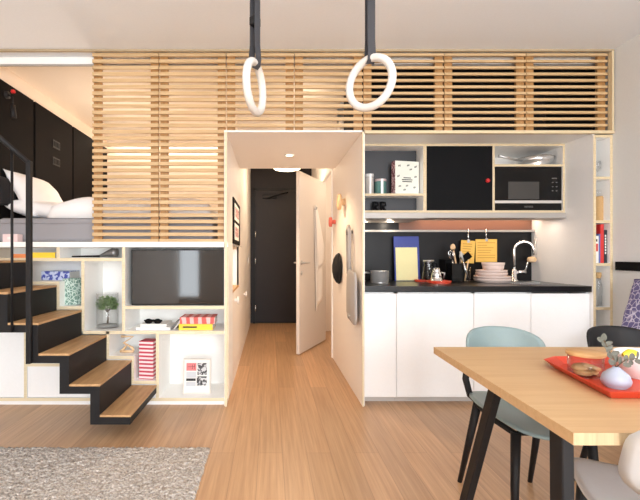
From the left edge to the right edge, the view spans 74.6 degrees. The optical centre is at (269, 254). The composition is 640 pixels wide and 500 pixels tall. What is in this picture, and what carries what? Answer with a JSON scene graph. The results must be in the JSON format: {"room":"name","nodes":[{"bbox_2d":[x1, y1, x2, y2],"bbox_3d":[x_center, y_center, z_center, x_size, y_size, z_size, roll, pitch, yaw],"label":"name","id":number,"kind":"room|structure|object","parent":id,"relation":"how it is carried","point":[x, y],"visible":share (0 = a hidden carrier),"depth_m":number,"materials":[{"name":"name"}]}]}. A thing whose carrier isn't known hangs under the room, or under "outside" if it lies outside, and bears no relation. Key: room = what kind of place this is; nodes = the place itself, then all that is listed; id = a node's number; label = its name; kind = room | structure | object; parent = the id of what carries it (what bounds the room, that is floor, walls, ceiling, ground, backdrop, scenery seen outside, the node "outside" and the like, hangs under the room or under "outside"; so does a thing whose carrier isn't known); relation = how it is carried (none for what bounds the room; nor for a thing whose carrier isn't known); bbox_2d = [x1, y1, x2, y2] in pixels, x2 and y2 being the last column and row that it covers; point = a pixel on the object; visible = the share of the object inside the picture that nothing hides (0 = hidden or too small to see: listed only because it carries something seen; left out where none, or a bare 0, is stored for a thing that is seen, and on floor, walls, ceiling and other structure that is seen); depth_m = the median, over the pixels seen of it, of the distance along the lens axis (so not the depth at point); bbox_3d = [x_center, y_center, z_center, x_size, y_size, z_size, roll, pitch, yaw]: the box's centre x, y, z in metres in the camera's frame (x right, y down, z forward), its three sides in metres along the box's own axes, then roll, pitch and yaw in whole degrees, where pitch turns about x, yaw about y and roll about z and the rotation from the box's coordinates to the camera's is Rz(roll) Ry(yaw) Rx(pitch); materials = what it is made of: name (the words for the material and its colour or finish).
{"room":"studio apartment","nodes":[
{"label":"studio apartment","id":0,"kind":"room"},
{"bbox_2d":[0,67,106,257],"bbox_3d":[-2.250,-0.210,4.450,0.100,2.720,2.500,0,0,0],"label":"wall","id":1,"kind":"structure","parent":0,"point":[6,75],"depth_m":3.95,"materials":[{"name":"paint"}]},
{"bbox_2d":[0,79,32,241],"bbox_3d":[-2.184,-0.761,3.570,0.029,1.318,0.500,0,0,0],"label":"wall panel","id":2,"kind":"object","parent":1,"relation":"attached to","point":[18,132],"visible":0.51,"depth_m":3.55,"materials":[{"name":"black laminate"}]},
{"bbox_2d":[4,89,16,118],"bbox_3d":[-2.122,-1.233,3.408,0.117,0.241,0.063,0,0,17],"label":"reading lamp","id":3,"kind":"object","parent":2,"relation":"attached to","point":[7,95],"visible":1,"depth_m":3.39,"materials":[{"name":"black metal"}]},
{"bbox_2d":[33,102,71,201],"bbox_3d":[-2.184,-0.761,4.210,0.029,1.318,0.720,0,0,0],"label":"wall panel","id":4,"kind":"object","parent":1,"relation":"attached to","point":[47,126],"visible":0.46,"depth_m":4.15,"materials":[{"name":"black laminate"}]},
{"bbox_2d":[72,127,106,199],"bbox_3d":[-2.184,-0.761,5.075,0.029,1.318,0.950,0,0,0],"label":"wall panel","id":5,"kind":"object","parent":1,"relation":"attached to","point":[82,154],"visible":0.39,"depth_m":4.82,"materials":[{"name":"black laminate"}]},
{"bbox_2d":[107,140,245,335],"bbox_3d":[-1.265,-0.210,5.640,1.870,2.720,0.080,0,0,0],"label":"wall","id":6,"kind":"structure","parent":0,"point":[108,141],"depth_m":5.60,"materials":[{"name":"paint"}]},
{"bbox_2d":[224,132,249,405],"bbox_3d":[-0.340,-0.210,5.100,0.020,2.720,3.860,0,0,0],"label":"wall","id":7,"kind":"structure","parent":0,"point":[236,184],"depth_m":4.50,"materials":[{"name":"paint"}]},
{"bbox_2d":[225,132,226,406],"bbox_3d":[-0.336,0.107,3.163,0.017,2.085,0.015,0,0,0],"label":"trim","id":8,"kind":"structure","parent":7,"relation":"attached to","point":[225,132],"depth_m":3.15,"materials":[{"name":"brown wood"}]},
{"bbox_2d":[232,197,239,245],"bbox_3d":[-0.322,-0.305,4.030,0.014,0.410,0.780,0,0,0],"label":"framed picture","id":9,"kind":"object","parent":7,"relation":"attached to","point":[235,206],"visible":1,"depth_m":3.83,"materials":[{"name":"black laminate"}]},
{"bbox_2d":[233,246,238,291],"bbox_3d":[-0.389,0.119,4.030,0.122,0.432,0.770,0,0,0],"label":"wall niche","id":10,"kind":"object","parent":7,"relation":"attached to","point":[235,285],"visible":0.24,"depth_m":4.40,"materials":[{"name":"paint"}]},
{"bbox_2d":[224,130,361,132],"bbox_3d":[0.176,-0.942,3.183,1.052,0.014,0.035,0,0,0],"label":"trim","id":11,"kind":"structure","parent":7,"relation":"attached to","point":[227,131],"depth_m":3.17,"materials":[{"name":"laminate"}]},
{"bbox_2d":[0,49,613,51],"bbox_3d":[0.212,-1.562,3.180,4.825,0.016,0.020,0,0,0],"label":"trim","id":12,"kind":"structure","parent":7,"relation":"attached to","point":[1,50],"depth_m":3.17,"materials":[{"name":"paint"}]},
{"bbox_2d":[250,169,311,322],"bbox_3d":[0.186,-0.225,7.070,1.232,2.750,0.080,0,0,0],"label":"wall","id":13,"kind":"structure","parent":0,"point":[259,178],"depth_m":7.03,"materials":[{"name":"paint"}]},
{"bbox_2d":[253,188,295,322],"bbox_3d":[0.205,0.013,6.924,0.990,2.275,0.210,0,0,0],"label":"door","id":14,"kind":"structure","parent":13,"relation":"in","point":[274,209],"depth_m":7.01,"materials":[{"name":"wood"}]},
{"bbox_2d":[237,109,336,129],"bbox_3d":[0.186,-1.260,4.480,1.072,0.620,0.040,0,0,0],"label":"wall","id":15,"kind":"structure","parent":0,"point":[238,122],"depth_m":4.46,"materials":[{"name":"paint"}]},
{"bbox_2d":[0,323,622,499],"bbox_3d":[0.212,1.175,1.715,5.025,0.050,10.830,0,0,0],"label":"floor","id":16,"kind":"structure","parent":0,"point":[292,426],"depth_m":2.59,"materials":[{"name":"brown wood"}]},
{"bbox_2d":[0,446,209,499],"bbox_3d":[-1.252,1.139,1.608,1.803,0.020,1.724,0,0,0],"label":"rug","id":17,"kind":"object","parent":16,"relation":"on","point":[33,473],"visible":1,"depth_m":2.17,"materials":[{"name":"carpet"}]},
{"bbox_2d":[0,242,232,404],"bbox_3d":[-1.286,0.525,3.361,1.937,1.250,0.398,0,0,0],"label":"shelving unit","id":18,"kind":"object","parent":16,"relation":"on","point":[21,383],"visible":0.59,"depth_m":3.21,"materials":[{"name":"white laminate"}]},
{"bbox_2d":[3,234,22,241],"bbox_3d":[-2.001,-0.132,3.235,0.116,0.061,0.071,0,0,0],"label":"box","id":19,"kind":"object","parent":18,"relation":"on","point":[6,237],"visible":0.9,"depth_m":3.20,"materials":[{"name":"paper"}]},
{"bbox_2d":[33,252,55,257],"bbox_3d":[-1.752,0.001,3.320,0.187,0.042,0.220,0,0,0],"label":"book","id":20,"kind":"object","parent":18,"relation":"on","point":[35,254],"visible":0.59,"depth_m":3.21,"materials":[{"name":"paper"}]},
{"bbox_2d":[41,270,79,279],"bbox_3d":[-1.726,0.167,3.438,0.227,0.070,0.185,0,0,0],"label":"box","id":21,"kind":"object","parent":18,"relation":"on","point":[55,274],"visible":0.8,"depth_m":3.35,"materials":[{"name":"paper"}]},
{"bbox_2d":[62,278,80,304],"bbox_3d":[-1.558,0.286,3.291,0.131,0.210,0.082,0,0,14],"label":"gift box","id":22,"kind":"object","parent":18,"relation":"on","point":[72,285],"visible":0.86,"depth_m":3.25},
{"bbox_2d":[72,248,118,256],"bbox_3d":[-1.391,-0.018,3.310,0.360,0.074,0.072,0,0,0],"label":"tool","id":23,"kind":"object","parent":18,"relation":"on","point":[113,252],"visible":1,"depth_m":3.29,"materials":[{"name":"black metal"}]},
{"bbox_2d":[96,292,118,327],"bbox_3d":[-1.305,0.442,3.340,0.170,0.275,0.170,0,0,0],"label":"glass vase","id":24,"kind":"object","parent":18,"relation":"on","point":[118,292],"visible":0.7,"depth_m":3.30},
{"bbox_2d":[95,295,118,327],"bbox_3d":[-1.306,0.448,3.340,0.190,0.246,0.152,0,0,0],"label":"tree","id":25,"kind":"object","parent":24,"relation":"in","point":[103,303],"visible":1,"depth_m":3.31,"materials":[{"name":"green plant"}]},
{"bbox_2d":[92,53,158,241],"bbox_3d":[-1.115,-0.826,3.228,0.511,1.467,0.044,0,0,0],"label":"slatted screen","id":26,"kind":"object","parent":18,"relation":"on","point":[98,61],"visible":0.95,"depth_m":3.21,"materials":[{"name":"brown wood"}]},
{"bbox_2d":[139,338,155,379],"bbox_3d":[-0.951,0.814,3.272,0.116,0.295,0.115,0,0,9],"label":"striped box","id":27,"kind":"object","parent":18,"relation":"on","point":[147,346],"visible":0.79,"depth_m":3.22,"materials":[{"name":"cardboard"}]},
{"bbox_2d":[136,323,175,329],"bbox_3d":[-0.903,0.569,3.325,0.265,0.022,0.220,0,0,0],"label":"book","id":28,"kind":"object","parent":18,"relation":"on","point":[171,324],"visible":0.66,"depth_m":3.21,"materials":[{"name":"paper"}]},
{"bbox_2d":[140,320,171,326],"bbox_3d":[-0.903,0.546,3.320,0.202,0.022,0.190,0,0,0],"label":"book","id":29,"kind":"object","parent":28,"relation":"on","point":[164,323],"visible":0.79,"depth_m":3.23,"materials":[{"name":"paper"}]},
{"bbox_2d":[131,250,223,304],"bbox_3d":[-0.714,0.173,3.294,0.717,0.432,0.161,0,0,0],"label":"television","id":30,"kind":"object","parent":18,"relation":"on","point":[158,277],"visible":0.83,"depth_m":3.21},
{"bbox_2d":[159,53,225,241],"bbox_3d":[-0.598,-0.826,3.228,0.515,1.467,0.044,0,0,0],"label":"slatted screen","id":31,"kind":"object","parent":18,"relation":"on","point":[164,80],"visible":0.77,"depth_m":3.21,"materials":[{"name":"brown wood"}]},
{"bbox_2d":[183,358,210,393],"bbox_3d":[-0.577,0.958,3.293,0.219,0.271,0.046,0,0,0],"label":"picture frame","id":32,"kind":"object","parent":18,"relation":"on","point":[196,371],"visible":1,"depth_m":3.28,"materials":[{"name":"paper"}]},
{"bbox_2d":[179,324,215,329],"bbox_3d":[-0.574,0.557,3.315,0.261,0.045,0.201,0,0,0],"label":"book","id":33,"kind":"object","parent":18,"relation":"on","point":[181,326],"visible":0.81,"depth_m":3.21,"materials":[{"name":"paper"}]},
{"bbox_2d":[180,314,217,323],"bbox_3d":[-0.565,0.509,3.320,0.270,0.050,0.190,0,0,0],"label":"box","id":34,"kind":"object","parent":33,"relation":"on","point":[186,318],"visible":1,"depth_m":3.23,"materials":[{"name":"paper"}]},
{"bbox_2d":[365,292,395,400],"bbox_3d":[0.851,0.720,3.559,0.251,0.860,0.682,0,0,0],"label":"base cabinet","id":35,"kind":"object","parent":16,"relation":"on","point":[380,307],"visible":0.53,"depth_m":3.22,"materials":[{"name":"white paint"}]},
{"bbox_2d":[394,292,473,400],"bbox_3d":[1.277,0.720,3.559,0.598,0.860,0.682,0,0,0],"label":"base cabinet","id":36,"kind":"object","parent":16,"relation":"on","point":[425,321],"visible":0.62,"depth_m":3.22,"materials":[{"name":"white paint"}]},
{"bbox_2d":[365,280,591,291],"bbox_3d":[1.599,0.262,3.569,1.751,0.044,0.738,0,0,0],"label":"countertop","id":37,"kind":"structure","parent":36,"relation":"on","point":[392,285],"depth_m":3.20,"materials":[{"name":"stone"}]},
{"bbox_2d":[365,270,388,282],"bbox_3d":[0.910,0.188,3.620,0.248,0.103,0.162,0,0,0],"label":"saucepan","id":38,"kind":"object","parent":37,"relation":"on","point":[376,276],"visible":0.94,"depth_m":3.56,"materials":[{"name":"metal"}]},
{"bbox_2d":[393,236,419,280],"bbox_3d":[1.270,0.034,3.861,0.235,0.414,0.063,0,0,0],"label":"cutting board","id":39,"kind":"object","parent":37,"relation":"on","point":[406,248],"visible":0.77,"depth_m":3.85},
{"bbox_2d":[427,280,451,283],"bbox_3d":[1.446,0.229,3.560,0.200,0.022,0.200,0,0,0],"label":"tray","id":40,"kind":"object","parent":37,"relation":"on","point":[428,281],"visible":0.89,"depth_m":3.48,"materials":[{"name":"plastic"}]},
{"bbox_2d":[431,267,444,280],"bbox_3d":[1.432,0.166,3.555,0.109,0.122,0.092,0,0,35],"label":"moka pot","id":41,"kind":"object","parent":40,"relation":"on","point":[436,275],"visible":0.86,"depth_m":3.53,"materials":[{"name":"metal"}]},
{"bbox_2d":[439,259,453,279],"bbox_3d":[1.639,0.140,3.865,0.079,0.200,0.130,0,0,0],"label":"canister","id":42,"kind":"object","parent":37,"relation":"on","point":[442,262],"visible":0.48,"depth_m":3.83,"materials":[{"name":"black paint"}]},
{"bbox_2d":[446,263,463,281],"bbox_3d":[1.657,0.157,3.720,0.112,0.165,0.110,0,0,0],"label":"utensil holder","id":43,"kind":"object","parent":37,"relation":"on","point":[454,272],"visible":0.84,"depth_m":3.67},
{"bbox_2d":[473,278,511,282],"bbox_3d":[1.958,0.223,3.660,0.304,0.034,0.304,0,0,0],"label":"plate","id":44,"kind":"object","parent":37,"relation":"on","point":[475,279],"visible":0.84,"depth_m":3.54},
{"bbox_2d":[511,240,536,280],"bbox_3d":[2.323,0.052,3.822,0.209,0.373,0.072,0,0,17],"label":"faucet","id":45,"kind":"object","parent":37,"relation":"on","point":[514,272],"visible":0.87,"depth_m":3.82,"materials":[{"name":"metal"}]},
{"bbox_2d":[508,281,572,292],"bbox_3d":[2.220,0.318,3.540,0.430,0.164,0.390,0,0,0],"label":"sink","id":46,"kind":"object","parent":37,"relation":"in","point":[511,282],"visible":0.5,"depth_m":3.57,"materials":[{"name":"metal"}]},
{"bbox_2d":[470,292,530,400],"bbox_3d":[1.798,0.720,3.559,0.440,0.860,0.682,0,0,0],"label":"base cabinet","id":47,"kind":"object","parent":16,"relation":"on","point":[506,309],"visible":0.31,"depth_m":3.22,"materials":[{"name":"white paint"}]},
{"bbox_2d":[457,326,598,499],"bbox_3d":[1.140,0.758,1.862,0.415,0.790,0.555,0,0,0],"label":"dining chair","id":48,"kind":"object","parent":16,"relation":"on","point":[485,336],"visible":0.49,"depth_m":2.00,"materials":[{"name":"teal plastic"}]},
{"bbox_2d":[434,347,639,499],"bbox_3d":[1.575,0.775,1.373,1.800,0.750,0.875,0,0,0],"label":"dining table","id":49,"kind":"object","parent":16,"relation":"on","point":[573,412],"visible":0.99,"depth_m":1.22,"materials":[{"name":"brown wood"}]},
{"bbox_2d":[544,356,639,397],"bbox_3d":[1.255,0.386,1.337,0.656,0.026,0.403,0,0,0],"label":"serving tray","id":50,"kind":"object","parent":49,"relation":"on","point":[560,363],"visible":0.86,"depth_m":1.33,"materials":[{"name":"red plastic"}]},
{"bbox_2d":[565,348,606,376],"bbox_3d":[1.039,0.357,1.370,0.110,0.078,0.110,0,0,0],"label":"cookie jar","id":51,"kind":"object","parent":50,"relation":"on","point":[578,352],"visible":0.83,"depth_m":1.35,"materials":[{"name":"clear glass"}]},
{"bbox_2d":[600,366,632,389],"bbox_3d":[1.036,0.365,1.245,0.078,0.062,0.074,0,0,0],"label":"bud vase","id":52,"kind":"object","parent":50,"relation":"on","point":[614,377],"visible":1,"depth_m":1.22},
{"bbox_2d":[597,333,639,367],"bbox_3d":[1.048,0.292,1.245,0.112,0.109,0.020,0,0,14],"label":"eucalyptus sprig","id":53,"kind":"object","parent":52,"relation":"on","point":[613,356],"visible":1,"depth_m":1.25,"materials":[{"name":"green plant"}]},
{"bbox_2d":[612,347,639,379],"bbox_3d":[1.229,0.358,1.360,0.170,0.076,0.170,0,0,0],"label":"serving bowl","id":54,"kind":"object","parent":50,"relation":"on","point":[633,371],"visible":0.57,"depth_m":1.34,"materials":[{"name":"ceramic"}]},
{"bbox_2d":[529,292,589,346],"bbox_3d":[2.247,0.720,3.559,0.454,0.860,0.682,0,0,0],"label":"base cabinet","id":55,"kind":"object","parent":16,"relation":"on","point":[558,319],"visible":0.32,"depth_m":3.22,"materials":[{"name":"white paint"}]},
{"bbox_2d":[592,135,612,326],"bbox_3d":[2.550,0.114,3.333,0.148,2.068,0.295,0,0,0],"label":"bookcase","id":56,"kind":"object","parent":16,"relation":"on","point":[602,145],"visible":0.42,"depth_m":3.19,"materials":[{"name":"white laminate"}]},
{"bbox_2d":[596,196,602,219],"bbox_3d":[2.594,-0.391,3.280,0.066,0.250,0.066,0,0,0],"label":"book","id":57,"kind":"object","parent":56,"relation":"on","point":[599,199],"visible":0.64,"depth_m":3.25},
{"bbox_2d":[596,224,603,262],"bbox_3d":[2.563,-0.088,3.300,0.026,0.300,0.180,0,0,0],"label":"book","id":58,"kind":"object","parent":56,"relation":"on","point":[599,227],"visible":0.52,"depth_m":3.21,"materials":[{"name":"paper"}]},
{"bbox_2d":[574,430,639,499],"bbox_3d":[1.053,0.746,1.050,0.415,0.815,0.710,0,0,24],"label":"dining chair","id":59,"kind":"object","parent":16,"relation":"on","point":[595,480],"visible":0.98,"depth_m":1.21,"materials":[{"name":"white plastic"}]},
{"bbox_2d":[574,325,639,480],"bbox_3d":[1.740,0.758,1.877,0.415,0.790,0.555,0,0,0],"label":"dining chair","id":60,"kind":"object","parent":16,"relation":"on","point":[621,336],"visible":0.32,"depth_m":2.11,"materials":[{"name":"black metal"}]},
{"bbox_3d":[2.430,0.883,2.460,0.360,0.535,0.920,0,0,0],"label":"bench","id":61,"kind":"object","parent":16,"relation":"on","visible":0},
{"bbox_2d":[621,279,639,328],"bbox_3d":[2.494,0.365,2.660,0.238,0.524,0.565,0,0,0],"label":"throw cushion","id":62,"kind":"object","parent":61,"relation":"on","point":[631,317],"visible":0.66,"depth_m":2.80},
{"bbox_2d":[0,0,639,135],"bbox_3d":[0.212,-1.596,1.000,5.025,0.068,9.400,0,0,0],"label":"ceiling","id":63,"kind":"structure","parent":0,"point":[24,24],"depth_m":2.91,"materials":[{"name":"paint"}]},
{"bbox_2d":[242,0,265,116],"bbox_3d":[-0.063,-1.077,1.740,0.052,0.986,0.233,0,0,18],"label":"ring","id":64,"kind":"object","parent":63,"relation":"hanging from","point":[254,60],"visible":1,"depth_m":1.73,"materials":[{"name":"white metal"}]},
{"bbox_2d":[346,0,396,111],"bbox_3d":[0.413,-1.082,1.720,0.233,0.975,0.052,0,0,44],"label":"ring","id":65,"kind":"object","parent":63,"relation":"hanging from","point":[370,55],"visible":1,"depth_m":1.71,"materials":[{"name":"plastic"}]},
{"bbox_2d":[312,121,364,405],"bbox_3d":[1.376,-0.200,5.100,1.348,2.700,3.860,0,0,0],"label":"wall","id":66,"kind":"structure","parent":0,"point":[347,175],"depth_m":3.82,"materials":[{"name":"paint"}]},
{"bbox_2d":[294,169,332,357],"bbox_3d":[0.514,0.070,5.160,0.476,2.160,1.020,0,0,0],"label":"door","id":67,"kind":"structure","parent":66,"relation":"in","point":[310,191],"depth_m":4.96,"materials":[{"name":"paint"}]},
{"bbox_2d":[314,205,323,310],"bbox_3d":[0.635,0.037,5.325,0.040,1.325,0.350,0,0,25],"label":"towel","id":68,"kind":"object","parent":67,"relation":"hanging from","point":[319,244],"visible":1,"depth_m":5.28,"materials":[{"name":"fabric"}]},
{"bbox_2d":[362,132,363,406],"bbox_3d":[0.708,0.107,3.163,0.013,2.085,0.015,0,0,0],"label":"trim","id":69,"kind":"structure","parent":66,"relation":"attached to","point":[362,132],"depth_m":3.15,"materials":[{"name":"brown wood"}]},
{"bbox_2d":[362,130,613,133],"bbox_3d":[1.663,-0.939,3.185,1.923,0.022,0.030,0,0,0],"label":"trim","id":70,"kind":"structure","parent":66,"relation":"attached to","point":[364,131],"depth_m":3.17,"materials":[{"name":"brown wood"}]},
{"bbox_3d":[0.677,0.030,4.113,0.049,0.060,0.060,0,0,0],"label":"coat hook","id":71,"kind":"object","parent":66,"relation":"attached to","visible":0},
{"bbox_2d":[332,253,341,283],"bbox_3d":[0.655,0.134,4.144,0.070,0.310,0.286,0,0,0],"label":"cap","id":72,"kind":"object","parent":71,"relation":"hanging from","point":[336,265],"visible":1,"depth_m":4.05,"materials":[{"name":"black fabric"}]},
{"bbox_2d":[227,133,607,168],"bbox_3d":[1.147,-0.943,3.850,2.955,0.015,1.300,0,0,0],"label":"ceiling","id":73,"kind":"structure","parent":0,"point":[251,150],"depth_m":3.46,"materials":[{"name":"paint"}]},
{"bbox_2d":[226,53,293,129],"bbox_3d":[-0.075,-1.255,3.228,0.523,0.606,0.044,0,0,0],"label":"slatted screen","id":74,"kind":"object","parent":73,"relation":"on","point":[231,61],"visible":0.91,"depth_m":3.21,"materials":[{"name":"brown wood"}]},
{"bbox_2d":[295,53,362,129],"bbox_3d":[0.454,-1.255,3.228,0.527,0.606,0.044,0,0,0],"label":"slatted screen","id":75,"kind":"object","parent":73,"relation":"on","point":[357,118],"visible":0.83,"depth_m":3.21,"materials":[{"name":"brown wood"}]},
{"bbox_2d":[363,53,443,129],"bbox_3d":[1.033,-1.255,3.228,0.623,0.606,0.044,0,0,0],"label":"slatted screen","id":76,"kind":"object","parent":73,"relation":"on","point":[438,61],"visible":0.85,"depth_m":3.21,"materials":[{"name":"brown wood"}]},
{"bbox_2d":[443,53,525,129],"bbox_3d":[1.661,-1.255,3.228,0.627,0.606,0.044,0,0,0],"label":"slatted screen","id":77,"kind":"object","parent":73,"relation":"on","point":[518,61],"visible":0.92,"depth_m":3.21,"materials":[{"name":"brown wood"}]},
{"bbox_2d":[524,53,607,129],"bbox_3d":[2.292,-1.255,3.228,0.627,0.606,0.044,0,0,0],"label":"slatted screen","id":78,"kind":"object","parent":73,"relation":"on","point":[599,61],"visible":0.94,"depth_m":3.21,"materials":[{"name":"brown wood"}]},
{"bbox_2d":[365,223,531,279],"bbox_3d":[1.599,0.107,3.960,1.755,2.085,0.040,0,0,0],"label":"wall","id":79,"kind":"structure","parent":0,"point":[379,246],"depth_m":3.94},
{"bbox_2d":[365,144,424,211],"bbox_3d":[1.014,-0.644,3.712,0.581,0.577,0.445,0,0,0],"label":"open shelf unit","id":80,"kind":"object","parent":79,"relation":"attached to","point":[378,157],"visible":0.38,"depth_m":3.65,"materials":[{"name":"white laminate"}]},
{"bbox_2d":[365,174,373,192],"bbox_3d":[0.852,-0.605,3.568,0.075,0.175,0.078,0,0,0],"label":"storage jar","id":81,"kind":"object","parent":80,"relation":"on","point":[369,178],"visible":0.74,"depth_m":3.54,"materials":[{"name":"metal"}]},
{"bbox_2d":[374,179,386,192],"bbox_3d":[0.948,-0.582,3.568,0.100,0.130,0.103,0,0,0],"label":"storage jar","id":82,"kind":"object","parent":80,"relation":"on","point":[380,185],"visible":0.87,"depth_m":3.53,"materials":[{"name":"metal"}]},
{"bbox_2d":[365,212,425,222],"bbox_3d":[1.012,-0.328,3.700,0.576,0.054,0.460,0,0,0],"label":"range hood","id":83,"kind":"object","parent":80,"relation":"attached to","point":[370,217],"visible":0.69,"depth_m":3.47,"materials":[{"name":"metal"}]},
{"bbox_2d":[391,161,418,192],"bbox_3d":[1.162,-0.658,3.575,0.226,0.282,0.063,0,0,-13],"label":"cookbook","id":84,"kind":"object","parent":80,"relation":"on","point":[404,174],"visible":0.94,"depth_m":3.54,"materials":[{"name":"paper"}]},
{"bbox_2d":[397,165,416,190],"bbox_3d":[1.167,-0.660,3.544,0.183,0.225,0.001,0,0,-13],"label":"print","id":85,"kind":"object","parent":84,"relation":"attached to","point":[406,174],"depth_m":3.54},
{"bbox_2d":[421,213,565,219],"bbox_3d":[1.889,-0.333,3.680,1.173,0.045,0.400,0,0,0],"label":"light pelmet","id":86,"kind":"object","parent":80,"relation":"attached to","point":[429,216],"visible":0.76,"depth_m":3.48,"materials":[{"name":"metal"}]},
{"bbox_2d":[365,230,534,231],"bbox_3d":[1.599,-0.225,3.912,1.751,0.019,0.053,0,0,0],"label":"trim","id":87,"kind":"structure","parent":79,"relation":"attached to","point":[365,230],"depth_m":3.88,"materials":[{"name":"metal"}]},
{"bbox_2d":[399,220,531,229],"bbox_3d":[1.847,-0.297,3.937,1.255,0.116,0.005,0,0,0],"label":"trim","id":88,"kind":"structure","parent":79,"relation":"attached to","point":[419,224],"depth_m":3.93,"materials":[{"name":"brown wood"}]},
{"bbox_2d":[460,229,474,262],"bbox_3d":[1.840,-0.082,3.879,0.145,0.322,0.022,0,0,0],"label":"card","id":89,"kind":"object","parent":79,"relation":"hanging from","point":[466,245],"visible":0.83,"depth_m":3.87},
{"bbox_2d":[475,229,496,261],"bbox_3d":[2.014,-0.089,3.879,0.197,0.308,0.022,0,0,0],"label":"card","id":90,"kind":"object","parent":79,"relation":"hanging from","point":[485,249],"visible":0.99,"depth_m":3.87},
{"bbox_2d":[344,70,594,129],"bbox_3d":[1.663,-1.260,3.640,1.923,0.620,0.680,0,0,0],"label":"wall","id":91,"kind":"structure","parent":0,"point":[372,71],"depth_m":3.77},
{"bbox_2d":[0,57,594,63],"bbox_3d":[0.212,-1.539,3.308,4.825,0.062,0.015,0,0,0],"label":"trim","id":92,"kind":"structure","parent":91,"relation":"attached to","point":[3,60],"depth_m":3.30,"materials":[{"name":"paint"}]},
{"bbox_2d":[0,64,594,66],"bbox_3d":[0.207,-1.502,3.292,4.815,0.013,0.015,0,0,0],"label":"sliding rail","id":93,"kind":"object","parent":91,"relation":"attached to","point":[1,65],"visible":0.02,"depth_m":3.29,"materials":[{"name":"metal"}]},
{"bbox_2d":[425,144,493,212],"bbox_3d":[1.591,-0.644,3.697,0.572,0.577,0.476,0,0,0],"label":"upper cabinet","id":94,"kind":"object","parent":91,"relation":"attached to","point":[459,178],"visible":0.91,"depth_m":3.49,"materials":[{"name":"black laminate"}]},
{"bbox_2d":[532,134,594,327],"bbox_3d":[2.487,0.107,3.580,0.020,2.085,0.760,0,0,0],"label":"wall","id":95,"kind":"structure","parent":0,"point":[563,245],"depth_m":3.41,"materials":[{"name":"white paint"}]},
{"bbox_2d":[494,144,564,212],"bbox_3d":[2.176,-0.644,3.712,0.598,0.577,0.445,0,0,0],"label":"upper cabinet","id":96,"kind":"object","parent":95,"relation":"attached to","point":[515,151],"visible":0.37,"depth_m":3.51,"materials":[{"name":"white laminate"}]},
{"bbox_2d":[498,154,555,163],"bbox_3d":[2.215,-0.810,3.655,0.527,0.095,0.300,0,0,0],"label":"frying pan","id":97,"kind":"object","parent":96,"relation":"on","point":[545,158],"visible":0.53,"depth_m":3.55,"materials":[{"name":"metal"}]},
{"bbox_2d":[495,167,561,209],"bbox_3d":[2.171,-0.558,3.699,0.567,0.366,0.413,0,0,0],"label":"microwave","id":98,"kind":"object","parent":96,"relation":"in","point":[516,188],"visible":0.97,"depth_m":3.50,"materials":[{"name":"metal"}]},
{"bbox_2d":[495,164,562,166],"bbox_3d":[2.171,-0.752,3.708,0.571,0.018,0.431,0,0,0],"label":"shelf","id":99,"kind":"object","parent":96,"relation":"attached to","point":[496,165],"depth_m":3.49,"materials":[{"name":"white laminate"}]},
{"bbox_2d":[605,34,639,325],"bbox_3d":[2.675,-0.210,0.200,0.100,2.720,7.800,0,0,0],"label":"wall","id":100,"kind":"structure","parent":0,"point":[626,136],"depth_m":3.07,"materials":[{"name":"paint"}]},
{"bbox_2d":[608,51,613,129],"bbox_3d":[2.607,-1.250,3.180,0.014,0.600,0.040,0,0,0],"label":"trim","id":101,"kind":"structure","parent":100,"relation":"attached to","point":[611,54],"depth_m":3.17,"materials":[{"name":"brown wood"}]},
{"bbox_2d":[615,262,639,270],"bbox_3d":[2.614,0.083,1.670,0.021,0.065,2.940,0,0,0],"label":"wall rail","id":102,"kind":"object","parent":100,"relation":"attached to","point":[623,266],"visible":1,"depth_m":3.03,"materials":[{"name":"metal"}]},
{"bbox_3d":[-1.275,-0.080,4.580,1.850,0.040,2.040,0,0,0],"label":"floor","id":103,"kind":"structure","parent":0,"visible":0},
{"bbox_2d":[0,218,217,241],"bbox_3d":[-1.308,-0.199,4.122,1.715,0.193,1.656,0,0,0],"label":"bed","id":104,"kind":"object","parent":103,"relation":"on","point":[44,229],"visible":0.49,"depth_m":3.30,"materials":[{"name":"fabric"}]},
{"bbox_2d":[4,200,58,217],"bbox_3d":[-1.955,-0.382,3.700,0.456,0.195,0.680,0,0,0],"label":"pillow","id":105,"kind":"object","parent":104,"relation":"on","point":[41,208],"visible":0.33,"depth_m":3.40,"materials":[{"name":"white fabric"}]},
{"bbox_2d":[0,176,15,205],"bbox_3d":[-2.143,-0.515,3.385,0.070,0.249,0.220,0,0,0],"label":"pillow","id":106,"kind":"object","parent":105,"relation":"on","point":[5,185],"visible":0.75,"depth_m":3.33,"materials":[{"name":"black fabric"}]},
{"bbox_2d":[3,169,62,216],"bbox_3d":[-2.046,-0.505,3.720,0.289,0.390,0.700,0,0,0],"label":"pillow","id":107,"kind":"object","parent":104,"relation":"on","point":[42,190],"visible":0.48,"depth_m":3.51,"materials":[{"name":"white fabric"}]},
{"bbox_2d":[47,197,217,219],"bbox_3d":[-1.130,-0.411,4.115,1.340,0.227,1.620,0,0,0],"label":"duvet","id":108,"kind":"object","parent":104,"relation":"on","point":[79,207],"visible":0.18,"depth_m":3.36,"materials":[{"name":"white fabric"}]},
{"bbox_3d":[-2.250,-0.210,-0.250,0.100,2.720,6.900,0,0,0],"label":"wall","id":109,"kind":"structure","parent":0,"visible":0},
{"bbox_2d":[0,135,156,424],"bbox_3d":[-1.528,-0.060,2.856,1.335,2.220,0.625,0,0,0],"label":"staircase","id":110,"kind":"structure","parent":109,"relation":"attached to","point":[53,335],"depth_m":2.69,"materials":[{"name":"black metal"}]},
{"bbox_3d":[0.675,-0.196,3.540,0.054,0.060,0.060,0,0,0],"label":"coat hook","id":111,"kind":"object","parent":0,"visible":0},
{"bbox_2d":[346,224,356,324],"bbox_3d":[0.658,0.146,3.395,0.046,0.814,0.390,0,0,2],"label":"bag","id":112,"kind":"object","parent":111,"relation":"hanging from","point":[351,283],"visible":1,"depth_m":3.36,"materials":[{"name":"fabric"}]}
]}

